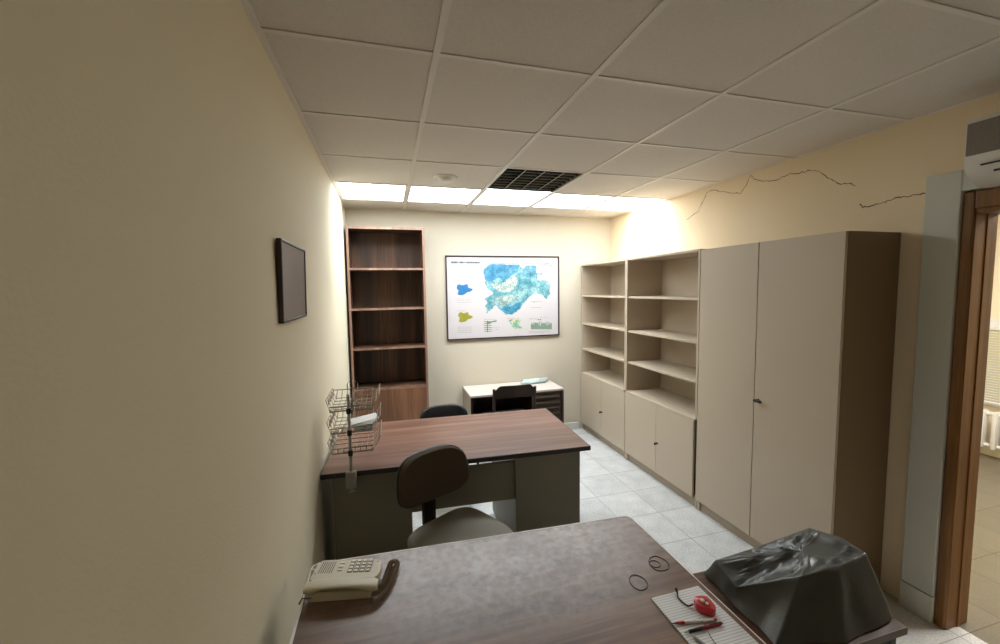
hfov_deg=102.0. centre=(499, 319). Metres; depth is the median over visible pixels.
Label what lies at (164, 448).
wall
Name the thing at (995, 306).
wall
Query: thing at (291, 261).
framed picture
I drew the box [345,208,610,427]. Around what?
wall
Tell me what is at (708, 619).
pen
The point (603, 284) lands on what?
bookcase
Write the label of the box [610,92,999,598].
wall
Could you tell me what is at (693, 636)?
pen
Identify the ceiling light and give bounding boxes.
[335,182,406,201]
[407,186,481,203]
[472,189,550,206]
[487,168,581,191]
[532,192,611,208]
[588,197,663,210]
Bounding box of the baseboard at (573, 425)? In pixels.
[564,422,578,429]
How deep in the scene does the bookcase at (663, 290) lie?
3.62 m
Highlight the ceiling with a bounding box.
[248,0,999,217]
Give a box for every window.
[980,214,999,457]
[984,318,999,407]
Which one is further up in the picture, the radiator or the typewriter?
the radiator
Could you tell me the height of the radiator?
0.460 m
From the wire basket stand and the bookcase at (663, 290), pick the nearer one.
the wire basket stand
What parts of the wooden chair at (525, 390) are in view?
post, seat, rail, post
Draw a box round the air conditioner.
[964,111,999,187]
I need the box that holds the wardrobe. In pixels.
[695,231,900,584]
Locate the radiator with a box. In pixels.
[980,409,999,449]
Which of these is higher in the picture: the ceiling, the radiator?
the ceiling
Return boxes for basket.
[325,380,379,413]
[326,400,380,435]
[327,418,381,455]
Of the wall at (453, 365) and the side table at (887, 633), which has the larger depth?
the wall at (453, 365)
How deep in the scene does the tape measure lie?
1.15 m
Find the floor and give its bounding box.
[412,428,999,643]
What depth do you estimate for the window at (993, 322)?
3.84 m
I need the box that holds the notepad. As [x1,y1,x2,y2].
[651,586,758,643]
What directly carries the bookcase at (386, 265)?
on the floor
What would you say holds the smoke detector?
attached to the ceiling
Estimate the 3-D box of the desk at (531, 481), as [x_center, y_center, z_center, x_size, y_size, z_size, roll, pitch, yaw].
[-0.271,1.104,2.615,1.476,0.742,0.782,-2,4,-13]
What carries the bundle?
in the wire basket stand
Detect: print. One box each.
[457,267,554,332]
[498,263,541,274]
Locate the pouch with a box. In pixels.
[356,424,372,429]
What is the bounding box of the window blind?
[984,326,999,404]
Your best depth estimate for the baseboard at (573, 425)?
4.78 m
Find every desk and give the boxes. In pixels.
[291,516,765,643]
[320,408,590,559]
[463,380,563,422]
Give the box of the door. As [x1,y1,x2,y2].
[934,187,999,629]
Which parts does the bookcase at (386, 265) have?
door, shelf, shelf, shelf, shelf, door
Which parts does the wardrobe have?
door, door, panel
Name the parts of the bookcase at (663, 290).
door, shelf, shelf, shelf, door, panel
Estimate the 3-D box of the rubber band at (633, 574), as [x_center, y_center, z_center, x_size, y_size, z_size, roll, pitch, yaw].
[0.434,0.822,1.270,0.055,0.002,0.068,-2,4,-15]
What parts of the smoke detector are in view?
plate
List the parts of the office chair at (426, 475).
backrest, seat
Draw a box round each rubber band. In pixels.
[629,574,647,590]
[649,556,668,570]
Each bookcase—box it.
[345,226,428,422]
[581,259,626,458]
[625,249,702,508]
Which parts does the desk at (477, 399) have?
panel, panel, louvred door, panel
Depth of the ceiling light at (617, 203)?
3.98 m
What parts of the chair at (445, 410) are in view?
backrest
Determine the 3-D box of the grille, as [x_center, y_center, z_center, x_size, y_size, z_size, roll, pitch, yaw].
[2.042,-0.714,1.298,0.008,0.130,0.795,-2,4,-15]
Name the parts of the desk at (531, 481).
modesty panel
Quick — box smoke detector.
[434,174,456,182]
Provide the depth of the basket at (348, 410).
2.15 m
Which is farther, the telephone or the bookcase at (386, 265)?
the bookcase at (386, 265)
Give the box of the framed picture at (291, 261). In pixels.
[276,238,306,323]
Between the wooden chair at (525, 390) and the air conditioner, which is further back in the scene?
the wooden chair at (525, 390)
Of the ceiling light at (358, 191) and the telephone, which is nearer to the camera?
the telephone
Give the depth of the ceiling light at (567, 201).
3.81 m
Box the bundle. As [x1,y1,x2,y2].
[346,413,378,426]
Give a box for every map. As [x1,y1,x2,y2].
[445,255,558,340]
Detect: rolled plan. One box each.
[521,377,548,381]
[521,379,545,384]
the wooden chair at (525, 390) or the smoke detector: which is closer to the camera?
the smoke detector
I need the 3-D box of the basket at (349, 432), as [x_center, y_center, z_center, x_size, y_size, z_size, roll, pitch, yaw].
[-0.781,0.524,2.198,0.261,0.104,0.315,-2,4,-15]
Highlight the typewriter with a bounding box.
[703,528,892,643]
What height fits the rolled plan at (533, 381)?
0.040 m
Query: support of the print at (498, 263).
attached to the framed map at (488, 297)
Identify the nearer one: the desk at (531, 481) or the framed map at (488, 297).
the desk at (531, 481)
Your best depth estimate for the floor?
2.84 m
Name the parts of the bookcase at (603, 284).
door, shelf, shelf, shelf, door, panel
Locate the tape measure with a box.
[675,588,715,616]
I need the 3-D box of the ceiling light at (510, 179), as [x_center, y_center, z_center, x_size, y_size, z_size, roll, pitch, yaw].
[0.243,-1.105,3.075,0.570,0.110,0.580,-2,4,-15]
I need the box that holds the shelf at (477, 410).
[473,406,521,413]
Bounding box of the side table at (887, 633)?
[693,571,907,643]
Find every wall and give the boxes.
[0,0,352,643]
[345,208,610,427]
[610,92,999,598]
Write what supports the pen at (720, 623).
on the notepad
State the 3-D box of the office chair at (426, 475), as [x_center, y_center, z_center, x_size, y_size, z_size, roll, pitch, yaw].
[-0.198,1.091,1.949,0.554,0.865,0.576,3,6,44]
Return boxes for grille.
[965,116,999,156]
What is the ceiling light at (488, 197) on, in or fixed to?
attached to the ceiling
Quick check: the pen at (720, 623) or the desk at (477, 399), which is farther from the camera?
the desk at (477, 399)
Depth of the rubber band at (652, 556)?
1.35 m
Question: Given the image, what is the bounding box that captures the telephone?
[289,558,399,643]
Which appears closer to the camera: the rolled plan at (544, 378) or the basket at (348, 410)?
the basket at (348, 410)
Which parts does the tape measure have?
label plate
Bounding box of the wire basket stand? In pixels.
[325,380,381,492]
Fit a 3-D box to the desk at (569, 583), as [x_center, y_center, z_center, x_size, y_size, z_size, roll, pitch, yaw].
[0.054,1.209,1.162,1.193,0.743,0.836,-2,4,-15]
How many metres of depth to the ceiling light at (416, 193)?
3.49 m
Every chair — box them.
[396,444,513,548]
[419,404,478,464]
[481,384,535,413]
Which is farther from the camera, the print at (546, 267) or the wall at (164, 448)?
the print at (546, 267)
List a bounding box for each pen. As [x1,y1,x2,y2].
[672,618,716,623]
[684,621,722,632]
[691,634,704,643]
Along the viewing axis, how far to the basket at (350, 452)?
2.10 m
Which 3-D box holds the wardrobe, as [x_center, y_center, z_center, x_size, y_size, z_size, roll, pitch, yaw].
[1.738,0.487,2.545,0.418,1.925,0.948,-2,4,-15]
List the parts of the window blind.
head rail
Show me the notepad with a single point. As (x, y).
(730, 631)

